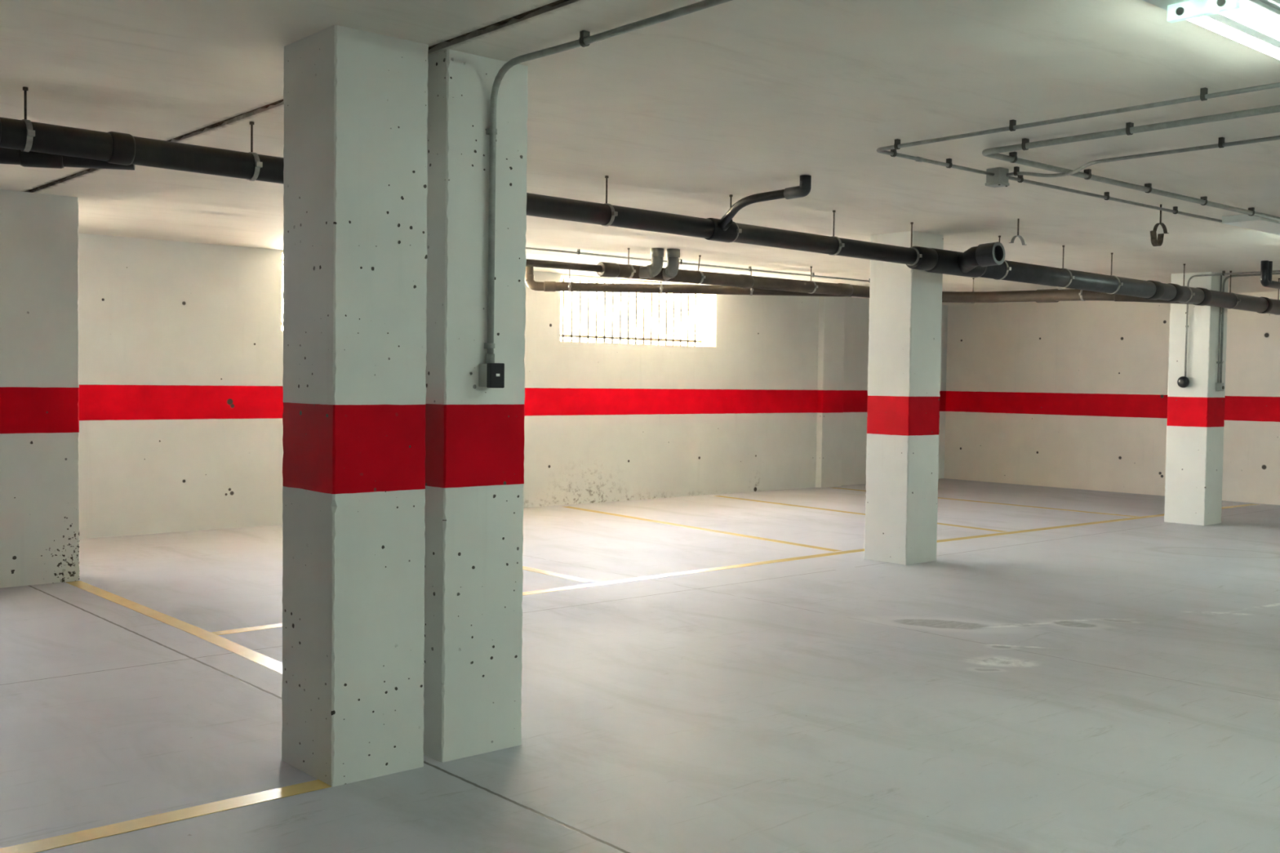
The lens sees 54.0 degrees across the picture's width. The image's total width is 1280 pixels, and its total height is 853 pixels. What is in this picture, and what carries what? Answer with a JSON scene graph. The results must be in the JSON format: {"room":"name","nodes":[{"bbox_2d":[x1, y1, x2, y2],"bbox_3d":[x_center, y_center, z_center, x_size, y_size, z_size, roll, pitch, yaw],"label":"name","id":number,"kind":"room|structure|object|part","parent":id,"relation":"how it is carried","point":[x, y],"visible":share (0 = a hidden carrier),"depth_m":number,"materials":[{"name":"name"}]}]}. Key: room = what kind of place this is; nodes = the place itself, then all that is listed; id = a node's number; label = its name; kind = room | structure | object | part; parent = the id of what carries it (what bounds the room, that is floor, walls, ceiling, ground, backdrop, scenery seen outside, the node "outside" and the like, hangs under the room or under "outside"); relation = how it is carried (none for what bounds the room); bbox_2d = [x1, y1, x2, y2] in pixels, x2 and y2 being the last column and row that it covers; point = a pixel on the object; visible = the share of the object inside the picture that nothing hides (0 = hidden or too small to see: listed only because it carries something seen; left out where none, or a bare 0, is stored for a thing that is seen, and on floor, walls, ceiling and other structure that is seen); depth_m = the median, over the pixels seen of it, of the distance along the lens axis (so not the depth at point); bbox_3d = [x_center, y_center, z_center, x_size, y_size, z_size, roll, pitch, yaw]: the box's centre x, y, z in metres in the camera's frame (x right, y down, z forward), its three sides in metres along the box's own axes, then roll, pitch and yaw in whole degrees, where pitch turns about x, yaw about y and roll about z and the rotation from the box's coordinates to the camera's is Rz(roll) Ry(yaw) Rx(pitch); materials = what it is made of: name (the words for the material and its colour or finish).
{"room":"parking garage","nodes":[
{"label":"parking garage","id":0,"kind":"room"},
{"bbox_2d":[78,232,947,538],"bbox_3d":[-3.962,-0.372,11.962,23.420,2.666,0.300,-1,3,-41],"label":"wall","id":1,"kind":"structure","parent":0,"point":[181,343],"depth_m":12.21,"materials":[{"name":"paint"}]},
{"bbox_2d":[280,251,283,331],"bbox_3d":[-2.627,-1.331,13.090,2.518,0.775,0.296,-1,3,-41],"label":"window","id":2,"kind":"structure","parent":1,"relation":"in","point":[282,252],"depth_m":12.16,"materials":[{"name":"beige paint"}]},
{"bbox_2d":[281,255,283,325],"bbox_3d":[-2.705,-1.335,13.178,2.518,0.755,0.016,-1,3,-41],"label":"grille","id":3,"kind":"object","parent":2,"relation":"attached to","point":[282,255],"depth_m":12.43,"materials":[{"name":"metal"}]},
{"bbox_2d":[560,274,716,347],"bbox_3d":[-0.067,-1.380,15.333,2.520,0.775,0.296,-1,3,-41],"label":"window","id":4,"kind":"structure","parent":1,"relation":"in","point":[708,303],"depth_m":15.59,"materials":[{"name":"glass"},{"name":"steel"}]},
{"bbox_2d":[815,296,844,488],"bbox_3d":[2.651,-0.488,17.493,0.440,2.666,0.101,-1,3,-41],"label":"pilaster","id":5,"kind":"object","parent":1,"relation":"attached to","point":[831,308],"visible":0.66,"depth_m":17.42,"materials":[{"name":"paint"}]},
{"bbox_2d":[0,478,1279,852],"bbox_3d":[2.531,1.441,4.593,23.420,0.250,20.060,-1,3,-41],"label":"floor","id":6,"kind":"structure","parent":0,"point":[1113,686],"depth_m":5.79,"materials":[{"name":"concrete"}]},
{"bbox_2d":[0,189,79,587],"bbox_3d":[-4.307,-0.255,8.649,0.730,2.666,0.410,-1,3,-41],"label":"concrete column","id":7,"kind":"structure","parent":6,"relation":"on","point":[39,316],"depth_m":8.56,"materials":[{"name":"white concrete"}]},
{"bbox_2d":[65,581,208,634],"bbox_3d":[-3.205,1.120,7.898,0.103,0.002,2.250,-1,3,-41],"label":"parking line","id":8,"kind":"object","parent":6,"relation":"on","point":[162,617],"visible":1,"depth_m":7.76,"materials":[{"name":"yellow paint"}]},
{"bbox_2d":[0,779,331,852],"bbox_3d":[-2.473,1.298,3.297,3.590,0.002,0.103,-1,3,-41],"label":"parking line","id":9,"kind":"object","parent":6,"relation":"on","point":[50,843],"visible":1,"depth_m":4.09,"materials":[{"name":"yellow paint"}]},
{"bbox_2d":[192,631,282,674],"bbox_3d":[-1.672,1.205,6.106,0.103,0.002,2.471,-1,3,-40],"label":"parking line","id":10,"kind":"object","parent":6,"relation":"on","point":[275,665],"visible":0.41,"depth_m":6.59,"materials":[{"name":"yellow paint"}]},
{"bbox_2d":[281,25,428,786],"bbox_3d":[-1.062,-0.067,4.667,0.376,2.666,0.404,-1,3,-41],"label":"concrete column","id":11,"kind":"structure","parent":6,"relation":"on","point":[355,150],"depth_m":4.52,"materials":[{"name":"white concrete"}]},
{"bbox_2d":[423,48,528,762],"bbox_3d":[-0.722,-0.074,4.965,0.370,2.666,0.404,-1,3,-41],"label":"concrete column","id":12,"kind":"structure","parent":6,"relation":"on","point":[474,434],"depth_m":4.78,"materials":[{"name":"white concrete"}]},
{"bbox_2d":[478,353,504,387],"bbox_3d":[-0.564,-0.212,4.769,0.065,0.130,0.086,-1,3,-41],"label":"light switch","id":13,"kind":"object","parent":12,"relation":"attached to","point":[491,374],"visible":1,"depth_m":4.75,"materials":[{"name":"grey plastic"}]},
{"bbox_2d":[484,0,732,353],"bbox_3d":[1.085,-0.726,2.917,0.068,1.165,5.005,-1,3,-41],"label":"conduit","id":14,"kind":"object","parent":12,"relation":"attached to","point":[585,39],"visible":0.98,"depth_m":4.72,"materials":[{"name":"grey metal"}]},
{"bbox_2d":[210,550,858,635],"bbox_3d":[-0.262,1.119,8.956,5.721,0.002,0.103,-1,3,-42],"label":"parking line","id":15,"kind":"object","parent":6,"relation":"on","point":[275,625],"visible":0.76,"depth_m":9.16,"materials":[{"name":"yellow paint"}]},
{"bbox_2d":[522,565,593,582],"bbox_3d":[-1.765,1.037,10.669,0.103,0.001,4.320,-1,3,-40],"label":"parking line","id":16,"kind":"object","parent":6,"relation":"on","point":[549,573],"visible":0.19,"depth_m":9.32,"materials":[{"name":"yellow paint"}]},
{"bbox_2d":[564,506,841,551],"bbox_3d":[0.431,0.996,12.593,0.103,0.001,4.337,-1,3,-36],"label":"parking line","id":17,"kind":"object","parent":6,"relation":"on","point":[569,507],"visible":1,"depth_m":12.24,"materials":[{"name":"yellow paint"}]},
{"bbox_2d":[715,495,1004,532],"bbox_3d":[2.289,0.962,14.189,0.103,0.001,4.382,-1,3,-37],"label":"parking line","id":18,"kind":"object","parent":6,"relation":"on","point":[716,495],"visible":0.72,"depth_m":14.29,"materials":[{"name":"yellow paint"}]},
{"bbox_2d":[863,231,943,564],"bbox_3d":[2.164,-0.232,10.318,0.417,2.666,0.426,-1,3,-41],"label":"concrete column","id":19,"kind":"structure","parent":6,"relation":"on","point":[905,303],"depth_m":10.17,"materials":[{"name":"white concrete"}]},
{"bbox_2d":[831,487,1137,517],"bbox_3d":[4.109,0.929,15.731,0.103,0.001,4.450,-1,3,-41],"label":"parking line","id":20,"kind":"object","parent":6,"relation":"on","point":[831,487],"visible":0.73,"depth_m":15.08,"materials":[{"name":"yellow paint"}]},
{"bbox_2d":[853,503,1256,551],"bbox_3d":[4.798,1.026,13.325,7.652,0.002,0.103,-1,3,-40],"label":"parking line","id":21,"kind":"object","parent":6,"relation":"on","point":[1249,504],"visible":0.66,"depth_m":12.85,"materials":[{"name":"yellow paint"}]},
{"bbox_2d":[1164,271,1228,525],"bbox_3d":[5.967,-0.298,13.479,0.405,2.666,0.438,-1,3,-41],"label":"concrete column","id":22,"kind":"structure","parent":6,"relation":"on","point":[1194,451],"depth_m":13.33,"materials":[{"name":"white concrete"}]},
{"bbox_2d":[1177,376,1189,387],"bbox_3d":[5.768,-0.472,13.338,0.074,0.124,0.124,-1,3,-41],"label":"fire alarm","id":23,"kind":"object","parent":22,"relation":"attached to","point":[1183,381],"visible":1,"depth_m":13.31,"materials":[{"name":"black plastic"}]},
{"bbox_2d":[1216,275,1222,382],"bbox_3d":[6.115,-1.034,13.264,0.026,1.156,0.034,-1,3,-41],"label":"conduit","id":24,"kind":"object","parent":22,"relation":"attached to","point":[1220,318],"visible":0.89,"depth_m":13.26,"materials":[{"name":"grey metal"}]},
{"bbox_2d":[1215,382,1224,391],"bbox_3d":[6.140,-0.418,13.295,0.100,0.085,0.058,-1,3,-41],"label":"box","id":25,"kind":"object","parent":22,"relation":"attached to","point":[1219,386],"visible":1,"depth_m":13.27,"materials":[{"name":"grey plastic"}]},
{"bbox_2d":[1184,270,1279,376],"bbox_3d":[8.174,-0.939,10.612,0.035,1.115,7.236,-1,3,-41],"label":"conduit","id":26,"kind":"object","parent":22,"relation":"attached to","point":[1223,273],"visible":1,"depth_m":13.28,"materials":[{"name":"grey metal"}]},
{"bbox_2d":[1219,272,1279,382],"bbox_3d":[8.449,-0.913,10.687,0.032,1.165,6.984,-1,3,-41],"label":"conduit","id":27,"kind":"object","parent":22,"relation":"attached to","point":[1273,273],"visible":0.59,"depth_m":13.28,"materials":[{"name":"grey metal"}]},
{"bbox_2d":[0,0,1279,305],"bbox_3d":[2.570,-1.498,4.486,23.420,0.300,20.060,-1,3,-41],"label":"ceiling","id":28,"kind":"structure","parent":0,"point":[684,114],"depth_m":5.70,"materials":[{"name":"concrete"}]},
{"bbox_2d":[20,86,35,151],"bbox_3d":[-2.621,-1.310,5.359,0.028,0.273,0.177,-1,3,-41],"label":"hanger","id":29,"kind":"object","parent":28,"relation":"hanging from","point":[30,132],"visible":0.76,"depth_m":5.33,"materials":[{"name":"metal"}]},
{"bbox_3d":[-2.620,-1.377,5.356,0.010,0.139,0.010,-1,3,-41],"label":"threaded rod","id":30,"kind":"part","parent":29,"relation":"part of","materials":[{"name":"metal"}]},
{"bbox_2d":[246,121,262,181],"bbox_3d":[-1.861,-1.320,6.025,0.028,0.281,0.177,-1,3,-41],"label":"hanger","id":31,"kind":"object","parent":28,"relation":"hanging from","point":[258,164],"visible":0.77,"depth_m":5.99,"materials":[{"name":"metal"}]},
{"bbox_3d":[-1.861,-1.387,6.022,0.010,0.147,0.010,-1,3,-41],"label":"threaded rod","id":32,"kind":"part","parent":31,"relation":"part of","materials":[{"name":"metal"}]},
{"bbox_2d":[568,269,571,292],"bbox_3d":[-0.750,-1.575,13.384,0.034,0.282,0.163,1,2,-5],"label":"hanger","id":33,"kind":"object","parent":28,"relation":"hanging from","point":[569,282],"visible":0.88,"depth_m":13.35,"materials":[{"name":"metal"}]},
{"bbox_2d":[524,266,851,297],"bbox_3d":[0.530,-1.562,13.500,3.548,0.282,0.113,1,2,-5],"label":"drain pipe","id":34,"kind":"object","parent":33,"relation":"hanging from","point":[545,286],"visible":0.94,"depth_m":13.43,"materials":[{"name":"grey plastic"}]},
{"bbox_2d":[602,175,617,226],"bbox_3d":[-0.200,-1.343,7.481,0.028,0.299,0.177,-1,3,-41],"label":"hanger","id":35,"kind":"object","parent":28,"relation":"hanging from","point":[614,213],"visible":0.7,"depth_m":7.45,"materials":[{"name":"metal"}]},
{"bbox_3d":[-0.199,-1.410,7.479,0.010,0.165,0.010,-1,3,-41],"label":"threaded rod","id":36,"kind":"part","parent":35,"relation":"part of","materials":[{"name":"metal"}]},
{"bbox_2d":[627,248,635,279],"bbox_3d":[-0.105,-1.498,11.543,0.028,0.282,0.176,-1,3,-41],"label":"hanger","id":37,"kind":"object","parent":28,"relation":"hanging from","point":[633,270],"visible":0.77,"depth_m":11.52,"materials":[{"name":"metal"}]},
{"bbox_3d":[-0.104,-1.565,11.540,0.010,0.149,0.010,0,2,-19],"label":"threaded rod","id":38,"kind":"part","parent":37,"relation":"part of","materials":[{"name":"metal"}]},
{"bbox_2d":[525,258,1192,304],"bbox_3d":[1.658,-1.398,12.581,8.290,0.218,2.328,0,2,-19],"label":"drain pipe","id":39,"kind":"object","parent":37,"relation":"hanging from","point":[602,268],"visible":0.66,"depth_m":13.03,"materials":[{"name":"grey plastic"}]},
{"bbox_2d":[639,248,664,278],"bbox_3d":[0.105,-1.501,11.579,0.230,0.276,0.123,1,2,11],"label":"drop elbow","id":40,"kind":"object","parent":28,"relation":"hanging from","point":[653,269],"visible":1,"depth_m":11.53,"materials":[{"name":"grey plastic"}]},
{"bbox_2d":[646,264,653,278],"bbox_3d":[0.096,-1.430,11.583,0.063,0.127,0.122,1,2,11],"label":"socket","id":41,"kind":"object","parent":40,"relation":"attached to","point":[650,268],"depth_m":11.53,"materials":[{"name":"grey plastic"}]},
{"bbox_2d":[659,280,662,293],"bbox_3d":[0.225,-1.565,13.471,0.034,0.282,0.163,1,2,-5],"label":"hanger","id":42,"kind":"object","parent":28,"relation":"hanging from","point":[660,283],"visible":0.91,"depth_m":13.43,"materials":[{"name":"metal"}]},
{"bbox_2d":[662,248,679,281],"bbox_3d":[0.273,-1.501,11.709,0.123,0.280,0.328,0,2,-19],"label":"drop elbow","id":43,"kind":"object","parent":28,"relation":"hanging from","point":[673,256],"visible":0.98,"depth_m":11.58,"materials":[{"name":"grey plastic"}]},
{"bbox_2d":[664,266,677,278],"bbox_3d":[0.288,-1.440,11.666,0.122,0.126,0.061,0,2,-19],"label":"socket","id":44,"kind":"object","parent":43,"relation":"attached to","point":[669,273],"depth_m":11.62,"materials":[{"name":"grey plastic"}]},
{"bbox_2d":[525,247,870,282],"bbox_3d":[0.593,-1.649,12.715,7.100,0.048,0.043,-1,3,-41],"label":"conduit","id":45,"kind":"object","parent":28,"relation":"attached to","point":[578,252],"visible":0.66,"depth_m":12.73,"materials":[{"name":"grey metal"}]},
{"bbox_2d":[696,254,705,284],"bbox_3d":[0.567,-1.511,12.107,0.044,0.283,0.176,-1,3,-41],"label":"hanger","id":46,"kind":"object","parent":28,"relation":"hanging from","point":[700,255],"visible":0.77,"depth_m":12.07,"materials":[{"name":"metal"}]},
{"bbox_2d":[728,194,742,242],"bbox_3d":[0.590,-1.354,8.174,0.028,0.308,0.177,-1,3,-41],"label":"hanger","id":47,"kind":"object","parent":28,"relation":"hanging from","point":[739,230],"visible":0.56,"depth_m":8.15,"materials":[{"name":"metal"}]},
{"bbox_2d":[749,270,753,295],"bbox_3d":[1.199,-1.556,13.558,0.034,0.282,0.163,1,2,-5],"label":"hanger","id":48,"kind":"object","parent":28,"relation":"hanging from","point":[751,289],"visible":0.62,"depth_m":13.52,"materials":[{"name":"metal"}]},
{"bbox_2d":[705,174,811,242],"bbox_3d":[0.715,-1.335,7.764,0.243,0.310,0.970,0,2,-30],"label":"pipe","id":49,"kind":"object","parent":28,"relation":"attached to","point":[725,230],"visible":0.98,"depth_m":7.67,"materials":[{"name":"grey plastic"}]},
{"bbox_2d":[719,215,732,231],"bbox_3d":[0.535,-1.292,8.036,0.072,0.113,0.135,0,2,-22],"label":"socket","id":50,"kind":"object","parent":49,"relation":"attached to","point":[724,225],"depth_m":7.99,"materials":[{"name":"grey plastic"}]},
{"bbox_2d":[799,174,811,188],"bbox_3d":[0.972,-1.436,7.387,0.068,0.074,0.068,-1,3,-41],"label":"socket","id":51,"kind":"object","parent":49,"relation":"attached to","point":[805,181],"depth_m":7.36,"materials":[{"name":"grey plastic"}]},
{"bbox_2d":[810,266,817,293],"bbox_3d":[1.787,-1.532,13.130,0.028,0.282,0.176,-1,3,-41],"label":"hanger","id":52,"kind":"object","parent":28,"relation":"hanging from","point":[815,283],"visible":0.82,"depth_m":13.10,"materials":[{"name":"metal"}]},
{"bbox_2d":[830,210,844,255],"bbox_3d":[1.364,-1.364,8.853,0.028,0.316,0.177,-1,3,-41],"label":"hanger","id":53,"kind":"object","parent":28,"relation":"hanging from","point":[841,245],"visible":0.69,"depth_m":8.83,"materials":[{"name":"metal"}]},
{"bbox_3d":[1.365,-1.431,8.850,0.010,0.182,0.010,-1,3,-41],"label":"threaded rod","id":54,"kind":"part","parent":53,"relation":"part of","materials":[{"name":"metal"}]},
{"bbox_2d":[907,222,922,265],"bbox_3d":[2.041,-1.373,9.446,0.028,0.324,0.177,-1,3,-41],"label":"hanger","id":55,"kind":"object","parent":28,"relation":"hanging from","point":[919,255],"visible":0.74,"depth_m":9.42,"materials":[{"name":"metal"}]},
{"bbox_3d":[2.042,-1.440,9.444,0.010,0.190,0.010,-1,3,-41],"label":"threaded rod","id":56,"kind":"part","parent":55,"relation":"part of","materials":[{"name":"metal"}]},
{"bbox_2d":[985,167,1009,187],"bbox_3d":[2.010,-1.400,7.068,0.098,0.099,0.098,-1,3,-41],"label":"junction box","id":57,"kind":"object","parent":28,"relation":"attached to","point":[1000,179],"visible":1,"depth_m":7.04,"materials":[{"name":"grey plastic"}]},
{"bbox_3d":[2.010,-1.363,7.069,0.098,0.017,0.098,-1,3,-41],"label":"lid","id":58,"kind":"part","parent":57,"relation":"part of","materials":[{"name":"grey plastic"}]},
{"bbox_2d":[995,235,1011,279],"bbox_3d":[2.920,-1.372,10.218,0.028,0.359,0.212,-1,3,-41],"label":"hanger","id":59,"kind":"object","parent":28,"relation":"hanging from","point":[1008,268],"visible":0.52,"depth_m":10.17,"materials":[{"name":"metal"}]},
{"bbox_2d":[0,116,1279,314],"bbox_3d":[1.263,-1.255,8.619,19.300,0.309,0.756,-1,3,-40],"label":"drain pipe","id":60,"kind":"object","parent":59,"relation":"hanging from","point":[53,146],"visible":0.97,"depth_m":7.62,"materials":[{"name":"grey plastic"}]},
{"bbox_2d":[975,241,1004,266],"bbox_3d":[2.610,-1.282,9.360,0.170,0.177,0.153,-1,3,-41],"label":"socket","id":61,"kind":"object","parent":60,"relation":"attached to","point":[990,254],"depth_m":9.33,"materials":[{"name":"grey plastic"}]},
{"bbox_2d":[1008,218,1026,244],"bbox_3d":[2.756,-1.423,9.160,0.195,0.185,0.024,-1,3,-41],"label":"hanger","id":62,"kind":"object","parent":28,"relation":"hanging from","point":[1021,238],"visible":1,"depth_m":9.16,"materials":[{"name":"metal"}]},
{"bbox_3d":[2.757,-1.453,9.159,0.011,0.124,0.011,0,2,-19],"label":"threaded rod","id":63,"kind":"part","parent":62,"relation":"part of","materials":[{"name":"metal"}]},
{"bbox_2d":[1060,244,1075,288],"bbox_3d":[3.657,-1.382,10.864,0.028,0.367,0.212,-1,3,-41],"label":"hanger","id":64,"kind":"object","parent":28,"relation":"hanging from","point":[1072,277],"visible":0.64,"depth_m":10.83,"materials":[{"name":"metal"}]},
{"bbox_3d":[3.658,-1.467,10.861,0.010,0.198,0.010,-1,3,-41],"label":"threaded rod","id":65,"kind":"part","parent":64,"relation":"part of","materials":[{"name":"metal"}]},
{"bbox_2d":[876,82,1279,222],"bbox_3d":[4.951,-1.309,4.983,3.880,0.050,7.054,-1,3,-41],"label":"conduit","id":66,"kind":"object","parent":28,"relation":"attached to","point":[1203,95],"visible":0.99,"depth_m":5.99,"materials":[{"name":"grey metal"}]},
{"bbox_2d":[1079,289,1084,301],"bbox_3d":[4.731,-1.492,13.399,0.024,0.304,0.186,3,3,43],"label":"hanger","id":67,"kind":"object","parent":28,"relation":"hanging from","point":[1081,291],"visible":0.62,"depth_m":13.36,"materials":[{"name":"metal"}]},
{"bbox_2d":[1106,253,1123,293],"bbox_3d":[4.281,-1.391,11.411,0.028,0.374,0.212,-1,3,-41],"label":"hanger","id":68,"kind":"object","parent":28,"relation":"hanging from","point":[1119,282],"visible":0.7,"depth_m":11.39,"materials":[{"name":"metal"}]},
{"bbox_3d":[4.282,-1.475,11.408,0.010,0.205,0.010,0,2,-19],"label":"threaded rod","id":69,"kind":"part","parent":68,"relation":"part of","materials":[{"name":"metal"}]},
{"bbox_2d":[982,104,1279,221],"bbox_3d":[6.363,-1.325,5.995,6.490,0.055,6.715,-1,3,-41],"label":"conduit","id":70,"kind":"object","parent":28,"relation":"attached to","point":[993,153],"visible":1,"depth_m":6.23,"materials":[{"name":"grey metal"}]},
{"bbox_2d":[1006,135,1279,177],"bbox_3d":[4.322,-1.287,4.397,0.143,0.066,7.002,-1,3,-40],"label":"conduit","id":71,"kind":"object","parent":28,"relation":"attached to","point":[1221,144],"visible":1,"depth_m":6.37,"materials":[{"name":"grey metal"}]},
{"bbox_2d":[1150,204,1168,246],"bbox_3d":[3.460,-1.337,8.357,0.198,0.280,0.040,-1,3,-41],"label":"hanger","id":72,"kind":"object","parent":28,"relation":"hanging from","point":[1154,242],"visible":1,"depth_m":8.34,"materials":[{"name":"metal"}]},
{"bbox_3d":[3.462,-1.414,8.355,0.011,0.124,0.011,0,2,-19],"label":"threaded rod","id":73,"kind":"part","parent":72,"relation":"part of","materials":[{"name":"metal"}]},
{"bbox_2d":[1179,263,1195,302],"bbox_3d":[5.341,-1.405,12.341,0.028,0.385,0.212,-1,3,-41],"label":"hanger","id":74,"kind":"object","parent":28,"relation":"hanging from","point":[1192,293],"visible":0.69,"depth_m":12.31,"materials":[{"name":"metal"}]},
{"bbox_2d":[1142,0,1279,59],"bbox_3d":[1.765,-1.283,3.830,2.340,0.100,0.270,-1,3,-41],"label":"fluorescent fixture","id":75,"kind":"object","parent":28,"relation":"attached to","point":[1254,24],"visible":1,"depth_m":3.85,"materials":[{"name":"white metal"}]},
{"bbox_3d":[1.686,-1.256,3.762,0.030,0.050,0.210,-1,3,-41],"label":"plate","id":76,"kind":"part","parent":75,"relation":"part of","materials":[{"name":"white"}]},
{"bbox_2d":[1142,0,1279,10],"bbox_3d":[1.766,-1.308,3.829,2.340,0.050,0.270,-1,3,-41],"label":"tray","id":77,"kind":"object","parent":75,"relation":"on","point":[1167,5],"depth_m":3.80,"materials":[{"name":"white metal"}]},
{"bbox_2d":[1225,271,1240,308],"bbox_3d":[6.116,-1.416,13.020,0.028,0.394,0.212,-1,3,-41],"label":"hanger","id":78,"kind":"object","parent":28,"relation":"hanging from","point":[1238,300],"visible":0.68,"depth_m":13.00,"materials":[{"name":"metal"}]},
{"bbox_2d":[1222,213,1279,235],"bbox_3d":[5.173,-1.451,9.634,2.580,0.100,0.270,-1,3,-41],"label":"fluorescent fixture","id":79,"kind":"object","parent":28,"relation":"attached to","point":[1246,221],"visible":0.86,"depth_m":8.87,"materials":[{"name":"white metal"}]},
{"bbox_2d":[1260,260,1279,288],"bbox_3d":[6.618,-1.465,12.553,1.859,0.250,0.068,-1,3,-41],"label":"drain pipe","id":80,"kind":"object","parent":28,"relation":"hanging from","point":[1266,266],"visible":1,"depth_m":11.96,"materials":[{"name":"plastic"}]},
{"bbox_2d":[944,291,1279,505],"bbox_3d":[11.341,-0.175,12.046,0.300,2.666,19.760,-1,3,-41],"label":"wall","id":81,"kind":"structure","parent":0,"point":[1073,394],"depth_m":17.58,"materials":[{"name":"paint"}]},
{"label":"outside","id":82,"kind":"structure","parent":0,"visible":0},
{"bbox_3d":[-12.370,-1.508,36.839,110.000,0.200,48.240,-1,3,-41],"label":"ground","id":83,"kind":"structure","parent":82,"visible":0},
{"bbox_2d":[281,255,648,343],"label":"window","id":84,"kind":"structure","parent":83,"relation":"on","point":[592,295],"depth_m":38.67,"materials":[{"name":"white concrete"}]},
{"bbox_3d":[-0.032,-3.854,39.705,0.800,1.400,0.070,-1,3,-41],"label":"panel","id":85,"kind":"part","parent":84,"relation":"part of","materials":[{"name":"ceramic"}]},
{"bbox_2d":[281,279,699,346],"bbox_3d":[-0.974,-1.816,18.521,17.000,2.050,0.048,-1,3,-41],"label":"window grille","id":86,"kind":"object","parent":83,"relation":"on","point":[630,293],"visible":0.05,"depth_m":19.23,"materials":[{"name":"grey metal"}]},
{"bbox_3d":[-0.147,-1.831,19.246,0.046,2.050,0.048,-1,3,-41],"label":"post","id":87,"kind":"part","parent":86,"relation":"part of","materials":[{"name":"metal"}]}
]}

